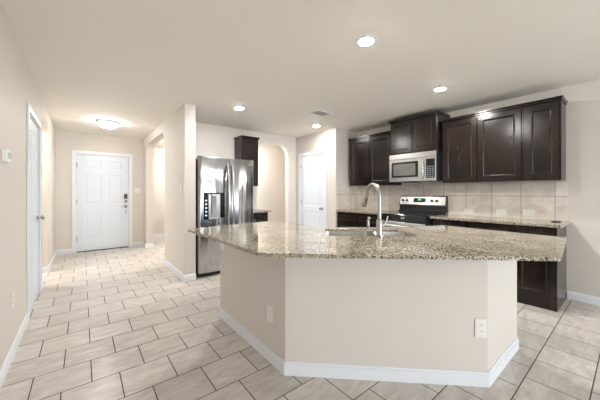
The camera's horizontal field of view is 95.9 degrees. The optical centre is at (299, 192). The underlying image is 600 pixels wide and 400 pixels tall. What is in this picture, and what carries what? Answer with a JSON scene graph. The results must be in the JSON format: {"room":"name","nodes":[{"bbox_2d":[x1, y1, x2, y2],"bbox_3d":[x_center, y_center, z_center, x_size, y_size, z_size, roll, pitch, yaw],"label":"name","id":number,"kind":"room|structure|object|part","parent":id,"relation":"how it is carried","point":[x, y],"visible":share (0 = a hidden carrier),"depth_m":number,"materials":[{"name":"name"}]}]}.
{"room":"kitchen","nodes":[
{"label":"kitchen","id":0,"kind":"room"},
{"bbox_2d":[0,2,55,368],"bbox_3d":[-1.254,0.000,0.794,0.120,2.500,12.010,0,0,-39],"label":"wall","id":1,"kind":"structure","parent":0,"point":[18,88],"depth_m":2.21,"materials":[{"name":"paint"}]},
{"bbox_2d":[2,149,10,162],"bbox_3d":[-2.014,-0.250,1.858,0.027,0.086,0.124,0,0,-39],"label":"thermostat","id":2,"kind":"object","parent":1,"relation":"attached to","point":[6,154],"visible":1,"depth_m":1.82,"materials":[{"name":"white plastic"}]},
{"bbox_2d":[11,291,13,308],"bbox_3d":[-2.200,0.825,2.075,0.008,0.117,0.072,0,0,-39],"label":"outlet","id":3,"kind":"object","parent":1,"relation":"attached to","point":[12,294],"visible":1,"depth_m":2.05,"materials":[{"name":"white plastic"}]},
{"bbox_2d":[0,251,55,389],"bbox_3d":[-1.211,1.205,0.752,0.135,0.090,11.890,0,0,-39],"label":"baseboard","id":4,"kind":"structure","parent":1,"relation":"attached to","point":[5,367],"depth_m":2.13,"materials":[{"name":"white wood"}]},
{"bbox_2d":[27,103,44,319],"bbox_3d":[-2.983,0.193,2.991,0.178,2.114,1.028,0,0,-39],"label":"door","id":5,"kind":"structure","parent":1,"relation":"in","point":[34,217],"depth_m":3.08,"materials":[{"name":"white wood"}]},
{"bbox_2d":[56,130,142,249],"bbox_3d":[-4.332,0.000,5.948,1.540,2.500,0.120,0,0,-39],"label":"wall","id":6,"kind":"structure","parent":0,"point":[66,141],"depth_m":5.66,"materials":[{"name":"paint"}]},
{"bbox_2d":[56,242,142,254],"bbox_3d":[-4.289,1.205,5.895,1.510,0.090,0.014,0,0,-39],"label":"baseboard","id":7,"kind":"structure","parent":6,"relation":"attached to","point":[65,251],"depth_m":5.53,"materials":[{"name":"white wood"}]},
{"bbox_2d":[72,150,131,252],"bbox_3d":[-4.303,0.188,5.933,1.063,2.124,0.180,0,0,-39],"label":"door","id":8,"kind":"structure","parent":6,"relation":"in","point":[101,181],"depth_m":5.88,"materials":[{"name":"white wood"}]},
{"bbox_2d":[134,188,139,192],"bbox_3d":[-3.788,-0.050,6.301,0.118,0.117,0.011,0,0,-39],"label":"light switch","id":9,"kind":"object","parent":6,"relation":"attached to","point":[136,190],"visible":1,"depth_m":6.30,"materials":[{"name":"white plastic"}]},
{"bbox_2d":[143,104,195,274],"bbox_3d":[-2.636,0.000,5.188,0.150,2.500,3.430,0,0,-39],"label":"wall","id":10,"kind":"structure","parent":0,"point":[178,131],"depth_m":4.09,"materials":[{"name":"paint"}]},
{"bbox_2d":[153,145,284,234],"bbox_3d":[-1.935,0.000,7.053,3.580,2.500,3.380,0,0,-39],"label":"wall","id":11,"kind":"structure","parent":0,"point":[271,159],"depth_m":7.42,"materials":[{"name":"paint"}]},
{"bbox_2d":[153,234,164,237],"bbox_3d":[-2.241,1.205,7.458,3.310,0.090,2.164,0,0,-39],"label":"baseboard","id":12,"kind":"structure","parent":11,"relation":"attached to","point":[156,235],"depth_m":7.49,"materials":[{"name":"white wood"}]},
{"bbox_2d":[143,242,195,281],"bbox_3d":[-2.600,1.205,5.130,0.165,0.090,3.325,0,0,-39],"label":"baseboard","id":13,"kind":"structure","parent":11,"relation":"attached to","point":[188,277],"depth_m":4.05,"materials":[{"name":"white wood"}]},
{"bbox_2d":[196,122,295,223],"bbox_3d":[-1.077,0.000,5.498,2.670,2.500,0.120,0,0,-39],"label":"wall","id":14,"kind":"structure","parent":0,"point":[216,141],"depth_m":5.52,"materials":[{"name":"paint"}]},
{"bbox_2d":[234,135,259,185],"bbox_3d":[-1.030,-0.587,5.236,0.391,0.934,0.339,0,0,-39],"label":"upper cabinet","id":15,"kind":"object","parent":14,"relation":"attached to","point":[245,147],"visible":0.69,"depth_m":5.15,"materials":[{"name":"brown wood"}]},
{"bbox_3d":[-1.030,-1.037,5.236,0.391,0.034,0.339,0,0,-39],"label":"crown moulding","id":16,"kind":"part","parent":15,"relation":"part of","materials":[{"name":"brown wood"}]},
{"bbox_3d":[-0.940,-0.568,5.124,0.319,0.865,0.022,0,0,-39],"label":"door","id":17,"kind":"part","parent":15,"relation":"part of","materials":[{"name":"brown wood"}]},
{"bbox_2d":[0,0,599,147],"bbox_3d":[-0.099,-1.300,2.358,7.200,0.100,13.800,0,0,-39],"label":"ceiling","id":18,"kind":"structure","parent":0,"point":[133,64],"depth_m":2.47,"materials":[{"name":"paint"}]},
{"bbox_2d":[96,120,118,128],"bbox_3d":[-3.408,-1.183,4.805,0.340,0.133,0.340,0,0,-39],"label":"flush ceiling light","id":19,"kind":"object","parent":18,"relation":"attached to","point":[108,124],"visible":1,"depth_m":4.71,"materials":[{"name":"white glass"}]},
{"bbox_3d":[-3.408,-1.177,4.805,0.296,0.074,0.296,0,0,-39],"label":"lamp shade","id":20,"kind":"part","parent":19,"relation":"part of","materials":[{"name":"white glass"}]},
{"bbox_2d":[233,106,244,109],"bbox_3d":[-0.901,-1.243,4.010,0.176,0.012,0.176,0,0,-39],"label":"recessed light","id":21,"kind":"object","parent":18,"relation":"in","point":[235,107],"visible":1,"depth_m":3.99,"materials":[{"name":"white"}]},
{"bbox_2d":[310,110,331,116],"bbox_3d":[0.325,-1.245,4.264,0.300,0.008,0.210,0,0,-39],"label":"ceiling vent","id":22,"kind":"object","parent":18,"relation":"in","point":[317,112],"visible":1,"depth_m":4.26,"materials":[{"name":"metal"}]},
{"bbox_2d":[355,35,376,46],"bbox_3d":[0.545,-1.243,2.235,0.176,0.012,0.176,0,0,-39],"label":"recessed light","id":23,"kind":"object","parent":18,"relation":"in","point":[366,40],"visible":1,"depth_m":2.22,"materials":[{"name":"white"}]},
{"bbox_2d":[432,86,447,91],"bbox_3d":[1.693,-1.243,3.272,0.176,0.012,0.176,0,0,-39],"label":"recessed light","id":24,"kind":"object","parent":18,"relation":"in","point":[441,88],"visible":1,"depth_m":3.25,"materials":[{"name":"white"}]},
{"bbox_2d":[0,237,599,399],"bbox_3d":[-0.099,1.300,2.358,7.200,0.100,13.800,0,0,-39],"label":"floor","id":25,"kind":"structure","parent":0,"point":[118,323],"depth_m":2.15,"materials":[{"name":"tile"}]},
{"bbox_2d":[196,156,252,276],"bbox_3d":[-1.345,0.356,4.483,0.906,1.787,0.957,0,0,-39],"label":"refrigerator","id":26,"kind":"object","parent":25,"relation":"on","point":[224,186],"visible":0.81,"depth_m":4.09,"materials":[{"name":"silver metal"}]},
{"bbox_3d":[-1.300,0.330,4.079,0.470,1.710,0.078,0,0,-39],"label":"freezer door","id":27,"kind":"part","parent":26,"relation":"part of","materials":[{"name":"silver metal"}]},
{"bbox_3d":[-1.098,0.150,4.147,0.036,1.217,0.125,0,0,-39],"label":"handle","id":28,"kind":"part","parent":26,"relation":"part of","materials":[{"name":"metal"}]},
{"bbox_3d":[-1.039,0.150,4.195,0.036,1.217,0.125,0,0,-39],"label":"handle","id":29,"kind":"part","parent":26,"relation":"part of","materials":[{"name":"metal"}]},
{"bbox_3d":[-0.945,0.330,4.365,0.430,1.710,0.078,0,0,-39],"label":"door","id":30,"kind":"part","parent":26,"relation":"part of","materials":[{"name":"silver metal"}]},
{"bbox_2d":[253,212,267,222],"bbox_3d":[-0.940,0.809,5.128,0.420,0.882,0.620,0,0,-39],"label":"base cabinet","id":31,"kind":"object","parent":25,"relation":"on","point":[257,217],"visible":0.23,"depth_m":4.92,"materials":[{"name":"brown wood"}]},
{"bbox_2d":[253,209,270,212],"bbox_3d":[-0.928,0.351,5.121,0.500,0.030,0.646,0,0,-39],"label":"countertop","id":32,"kind":"structure","parent":31,"relation":"on","point":[254,210],"depth_m":5.00,"materials":[{"name":"stone"}]},
{"bbox_2d":[337,211,376,226],"bbox_3d":[1.258,0.809,5.053,0.620,0.882,0.990,0,0,-39],"label":"base cabinet","id":33,"kind":"object","parent":25,"relation":"on","point":[344,219],"visible":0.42,"depth_m":4.90,"materials":[{"name":"brown wood"}]},
{"bbox_3d":[0.879,0.470,5.048,0.022,0.150,0.482,0,0,-39],"label":"drawer","id":34,"kind":"part","parent":33,"relation":"part of","materials":[{"name":"brown wood"}]},
{"bbox_3d":[0.879,0.850,5.048,0.022,0.560,0.482,0,0,-39],"label":"door","id":35,"kind":"part","parent":33,"relation":"part of","materials":[{"name":"brown wood"}]},
{"bbox_2d":[336,209,393,213],"bbox_3d":[1.250,0.351,5.044,0.644,0.030,0.994,0,0,-39],"label":"countertop","id":36,"kind":"structure","parent":33,"relation":"on","point":[365,211],"depth_m":5.03,"materials":[{"name":"stone"}]},
{"bbox_3d":[1.182,0.470,4.672,0.022,0.150,0.452,0,0,-39],"label":"drawer","id":37,"kind":"part","parent":33,"relation":"part of","materials":[{"name":"brown wood"}]},
{"bbox_2d":[219,244,518,386],"bbox_3d":[0.445,0.804,2.351,2.629,0.892,1.227,0,0,12],"label":"kitchen island","id":38,"kind":"object","parent":25,"relation":"on","point":[388,320],"visible":0.94,"depth_m":1.82,"materials":[{"name":"paint"}]},
{"bbox_2d":[267,305,272,322],"bbox_3d":[-0.223,0.898,2.002,0.008,0.117,0.072,0,0,-39],"label":"outlet","id":39,"kind":"object","parent":38,"relation":"attached to","point":[269,308],"visible":1,"depth_m":2.00,"materials":[{"name":"white plastic"}]},
{"bbox_3d":[0.390,1.204,2.103,2.629,0.092,0.719,0,0,12],"label":"baseboard","id":40,"kind":"part","parent":38,"relation":"part of","materials":[{"name":"white wood"}]},
{"bbox_2d":[188,221,566,260],"bbox_3d":[0.489,0.347,2.281,2.115,0.022,2.446,0,0,-39],"label":"island countertop","id":41,"kind":"structure","parent":38,"relation":"on","point":[267,238],"depth_m":1.78,"materials":[{"name":"stone"}]},
{"bbox_2d":[366,217,370,228],"bbox_3d":[0.637,0.280,2.498,0.044,0.111,0.092,0,0,-2],"label":"soap dispenser","id":42,"kind":"object","parent":41,"relation":"on","point":[368,218],"visible":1,"depth_m":2.51,"materials":[{"name":"silver metal"}]},
{"bbox_2d":[326,231,413,236],"bbox_3d":[0.570,0.446,2.267,0.746,0.174,0.436,0,0,3],"label":"sink","id":43,"kind":"object","parent":41,"relation":"in","point":[328,233],"visible":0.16,"depth_m":2.47,"materials":[{"name":"metal"}]},
{"bbox_3d":[0.408,0.446,2.277,0.421,0.174,0.436,0,0,3],"label":"bowl","id":44,"kind":"part","parent":43,"relation":"part of","materials":[{"name":"metal"}]},
{"bbox_3d":[0.782,0.435,2.254,0.321,0.154,0.436,0,0,3],"label":"bowl","id":45,"kind":"part","parent":43,"relation":"part of","materials":[{"name":"metal"}]},
{"bbox_2d":[361,183,387,237],"bbox_3d":[0.590,0.130,2.157,0.107,0.412,0.294,0,0,-15],"label":"kitchen faucet","id":46,"kind":"object","parent":41,"relation":"on","point":[379,223],"visible":1,"depth_m":2.04,"materials":[{"name":"silver metal"}]},
{"bbox_3d":[0.575,0.062,2.130,0.029,0.278,0.214,0,0,-15],"label":"spout","id":47,"kind":"part","parent":46,"relation":"part of","materials":[{"name":"silver metal"}]},
{"bbox_2d":[475,319,486,337],"bbox_3d":[1.167,0.877,1.746,0.072,0.117,0.008,0,0,5],"label":"outlet","id":48,"kind":"object","parent":38,"relation":"attached to","point":[480,324],"visible":1,"depth_m":1.74,"materials":[{"name":"white plastic"}]},
{"bbox_2d":[381,196,447,226],"bbox_3d":[1.762,0.655,4.297,0.765,1.190,0.800,0,0,-39],"label":"electric range","id":49,"kind":"object","parent":25,"relation":"on","point":[414,206],"visible":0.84,"depth_m":4.26,"materials":[{"name":"silver glass"}]},
{"bbox_3d":[1.487,0.505,4.075,0.058,0.024,0.700,0,0,-39],"label":"handle","id":50,"kind":"part","parent":49,"relation":"part of","materials":[{"name":"metal"}]},
{"bbox_3d":[1.522,0.407,4.104,0.034,0.056,0.796,0,0,-39],"label":"trim","id":51,"kind":"part","parent":49,"relation":"part of","materials":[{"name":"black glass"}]},
{"bbox_3d":[1.522,0.750,4.103,0.033,0.600,0.788,0,0,-39],"label":"oven door","id":52,"kind":"part","parent":49,"relation":"part of","materials":[{"name":"metal"}]},
{"bbox_2d":[381,211,444,218],"bbox_3d":[1.754,0.355,4.290,0.641,0.046,0.800,0,0,-39],"label":"cooktop","id":53,"kind":"object","parent":49,"relation":"in","point":[396,214],"depth_m":4.20,"materials":[{"name":"black glass"}]},
{"bbox_3d":[1.998,0.130,4.525,0.017,0.070,0.210,0,0,-39],"label":"clock panel","id":54,"kind":"part","parent":49,"relation":"part of","materials":[{"name":"black glass"}]},
{"bbox_3d":[2.020,0.139,4.503,0.035,0.133,0.770,0,0,-39],"label":"control panel","id":55,"kind":"part","parent":49,"relation":"part of","materials":[{"name":"metal"}]},
{"bbox_2d":[432,219,512,231],"bbox_3d":[2.380,0.809,3.658,0.620,0.882,0.930,0,0,-39],"label":"base cabinet","id":56,"kind":"object","parent":25,"relation":"on","point":[467,224],"visible":0.2,"depth_m":3.40,"materials":[{"name":"brown wood"}]},
{"bbox_3d":[2.005,0.470,3.647,0.022,0.150,0.437,0,0,-39],"label":"drawer","id":57,"kind":"part","parent":56,"relation":"part of","materials":[{"name":"brown wood"}]},
{"bbox_3d":[2.289,0.470,3.294,0.022,0.150,0.437,0,0,-39],"label":"drawer","id":58,"kind":"part","parent":56,"relation":"part of","materials":[{"name":"brown wood"}]},
{"bbox_2d":[430,214,570,227],"bbox_3d":[2.497,0.351,3.493,0.644,0.030,1.347,0,0,-39],"label":"countertop","id":59,"kind":"structure","parent":56,"relation":"on","point":[487,219],"depth_m":3.26,"materials":[{"name":"stone"}]},
{"bbox_2d":[513,225,565,311],"bbox_3d":[2.789,0.809,3.148,0.620,0.882,0.372,0,0,-39],"label":"base cabinet","id":60,"kind":"object","parent":25,"relation":"on","point":[541,284],"visible":0.5,"depth_m":2.94,"materials":[{"name":"brown wood"}]},
{"bbox_3d":[2.557,0.470,2.961,0.022,0.150,0.332,0,0,-39],"label":"drawer","id":61,"kind":"part","parent":60,"relation":"part of","materials":[{"name":"brown wood"}]},
{"bbox_3d":[2.557,0.850,2.961,0.022,0.560,0.332,0,0,-39],"label":"door","id":62,"kind":"part","parent":60,"relation":"part of","materials":[{"name":"brown wood"}]},
{"bbox_2d":[296,128,339,227],"bbox_3d":[0.346,0.000,5.763,0.120,2.500,1.250,0,0,-39],"label":"wall","id":63,"kind":"structure","parent":0,"point":[329,140],"depth_m":5.39,"materials":[{"name":"paint"}]},
{"bbox_2d":[298,149,325,227],"bbox_3d":[0.277,0.193,5.803,0.178,2.114,0.898,0,0,-39],"label":"door","id":64,"kind":"structure","parent":63,"relation":"in","point":[312,165],"depth_m":5.79,"materials":[{"name":"white wood"}]},
{"bbox_2d":[340,129,356,209],"bbox_3d":[0.950,0.000,5.523,0.520,2.500,0.120,0,0,-39],"label":"wall","id":65,"kind":"structure","parent":0,"point":[345,135],"depth_m":5.41,"materials":[{"name":"paint"}]},
{"bbox_2d":[336,186,356,209],"bbox_3d":[0.940,0.106,5.432,0.627,0.457,0.008,0,0,-39],"label":"backsplash","id":66,"kind":"structure","parent":65,"relation":"attached to","point":[346,196],"depth_m":5.42,"materials":[{"name":"tile"}]},
{"bbox_2d":[357,79,599,297],"bbox_3d":[3.392,0.000,2.995,0.120,2.500,9.620,0,0,-39],"label":"wall","id":67,"kind":"structure","parent":0,"point":[583,105],"depth_m":3.10,"materials":[{"name":"paint"}]},
{"bbox_2d":[349,131,401,185],"bbox_3d":[1.390,-0.595,5.109,0.344,0.930,0.943,0,0,-39],"label":"upper cabinet","id":68,"kind":"object","parent":67,"relation":"attached to","point":[369,154],"visible":0.91,"depth_m":4.98,"materials":[{"name":"brown wood"}]},
{"bbox_3d":[1.141,-0.576,5.186,0.022,0.861,0.438,0,0,-39],"label":"door","id":69,"kind":"part","parent":68,"relation":"part of","materials":[{"name":"brown wood"}]},
{"bbox_3d":[1.390,-1.043,5.109,0.344,0.034,0.943,0,0,-39],"label":"crown moulding","id":70,"kind":"part","parent":68,"relation":"part of","materials":[{"name":"brown wood"}]},
{"bbox_3d":[1.423,-0.576,4.835,0.022,0.861,0.438,0,0,-39],"label":"door","id":71,"kind":"part","parent":68,"relation":"part of","materials":[{"name":"brown wood"}]},
{"bbox_2d":[389,110,450,154],"bbox_3d":[1.916,-0.908,4.391,0.424,0.572,0.821,0,0,-39],"label":"upper cabinet","id":72,"kind":"object","parent":67,"relation":"attached to","point":[422,132],"visible":0.93,"depth_m":4.20,"materials":[{"name":"brown wood"}]},
{"bbox_3d":[1.651,-0.888,4.423,0.022,0.503,0.368,0,0,-39],"label":"door","id":73,"kind":"part","parent":72,"relation":"part of","materials":[{"name":"brown wood"}]},
{"bbox_2d":[389,150,442,182],"bbox_3d":[1.890,-0.391,4.373,0.465,0.455,0.775,0,0,-39],"label":"microwave","id":74,"kind":"object","parent":72,"relation":"attached to","point":[427,166],"visible":0.98,"depth_m":4.19,"materials":[{"name":"metal"}]},
{"bbox_3d":[1.693,-0.353,4.349,0.029,0.356,0.565,0,0,-39],"label":"door","id":75,"kind":"part","parent":74,"relation":"part of","materials":[{"name":"metal"}]},
{"bbox_3d":[1.857,-0.355,4.093,0.062,0.297,0.024,0,0,-39],"label":"handle","id":76,"kind":"part","parent":74,"relation":"part of","materials":[{"name":"metal"}]},
{"bbox_3d":[1.937,-0.353,4.047,0.029,0.356,0.208,0,0,-39],"label":"control panel","id":77,"kind":"part","parent":74,"relation":"part of","materials":[{"name":"metal"}]},
{"bbox_3d":[1.916,-1.177,4.391,0.424,0.034,0.821,0,0,-39],"label":"crown moulding","id":78,"kind":"part","parent":72,"relation":"part of","materials":[{"name":"brown wood"}]},
{"bbox_3d":[1.890,-0.888,4.126,0.022,0.503,0.368,0,0,-39],"label":"door","id":79,"kind":"part","parent":72,"relation":"part of","materials":[{"name":"brown wood"}]},
{"bbox_2d":[357,182,566,220],"bbox_3d":[2.171,0.106,4.410,0.009,0.457,3.125,0,0,-39],"label":"backsplash","id":80,"kind":"structure","parent":67,"relation":"attached to","point":[548,200],"depth_m":3.80,"materials":[{"name":"tile"}]},
{"bbox_2d":[464,209,472,213],"bbox_3d":[2.487,0.280,4.000,0.008,0.072,0.117,0,0,-39],"label":"outlet","id":81,"kind":"object","parent":80,"relation":"attached to","point":[466,211],"visible":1,"depth_m":4.00,"materials":[{"name":"white plastic"}]},
{"bbox_2d":[496,209,506,214],"bbox_3d":[2.740,0.268,3.685,0.008,0.072,0.117,0,0,-39],"label":"outlet","id":82,"kind":"object","parent":80,"relation":"attached to","point":[498,211],"visible":1,"depth_m":3.68,"materials":[{"name":"white plastic"}]},
{"bbox_2d":[523,210,534,215],"bbox_3d":[2.922,0.260,3.458,0.008,0.072,0.117,0,0,-39],"label":"outlet","id":83,"kind":"object","parent":80,"relation":"attached to","point":[525,212],"visible":1,"depth_m":3.45,"materials":[{"name":"white plastic"}]},
{"bbox_2d":[441,103,526,182],"bbox_3d":[2.506,-0.605,3.720,0.344,0.929,0.940,0,0,-39],"label":"upper cabinet","id":84,"kind":"object","parent":67,"relation":"attached to","point":[484,146],"visible":0.98,"depth_m":3.57,"materials":[{"name":"brown wood"}]},
{"bbox_3d":[2.244,-0.585,3.813,0.022,0.860,0.431,0,0,-39],"label":"door","id":85,"kind":"part","parent":84,"relation":"part of","materials":[{"name":"brown wood"}]},
{"bbox_3d":[2.506,-1.052,3.720,0.344,0.034,0.940,0,0,-39],"label":"crown moulding","id":86,"kind":"part","parent":84,"relation":"part of","materials":[{"name":"brown wood"}]},
{"bbox_3d":[2.531,-0.585,3.456,0.022,0.860,0.461,0,0,-39],"label":"door","id":87,"kind":"part","parent":84,"relation":"part of","materials":[{"name":"brown wood"}]},
{"bbox_2d":[523,95,567,180],"bbox_3d":[2.912,-0.605,3.216,0.344,0.929,0.351,0,0,-39],"label":"upper cabinet","id":88,"kind":"object","parent":67,"relation":"attached to","point":[544,120],"visible":1,"depth_m":3.12,"materials":[{"name":"brown wood"}]},
{"bbox_3d":[2.792,-0.585,3.131,0.022,0.860,0.297,0,0,-39],"label":"door","id":89,"kind":"part","parent":88,"relation":"part of","materials":[{"name":"brown wood"}]},
{"bbox_3d":[2.912,-1.052,3.216,0.344,0.034,0.351,0,0,-39],"label":"crown moulding","id":90,"kind":"part","parent":88,"relation":"part of","materials":[{"name":"brown wood"}]},
{"bbox_2d":[567,291,599,305],"bbox_3d":[4.750,1.205,1.197,0.014,0.090,5.115,0,0,-39],"label":"baseboard","id":91,"kind":"structure","parent":67,"relation":"attached to","point":[580,297],"depth_m":3.08,"materials":[{"name":"white wood"}]}
]}

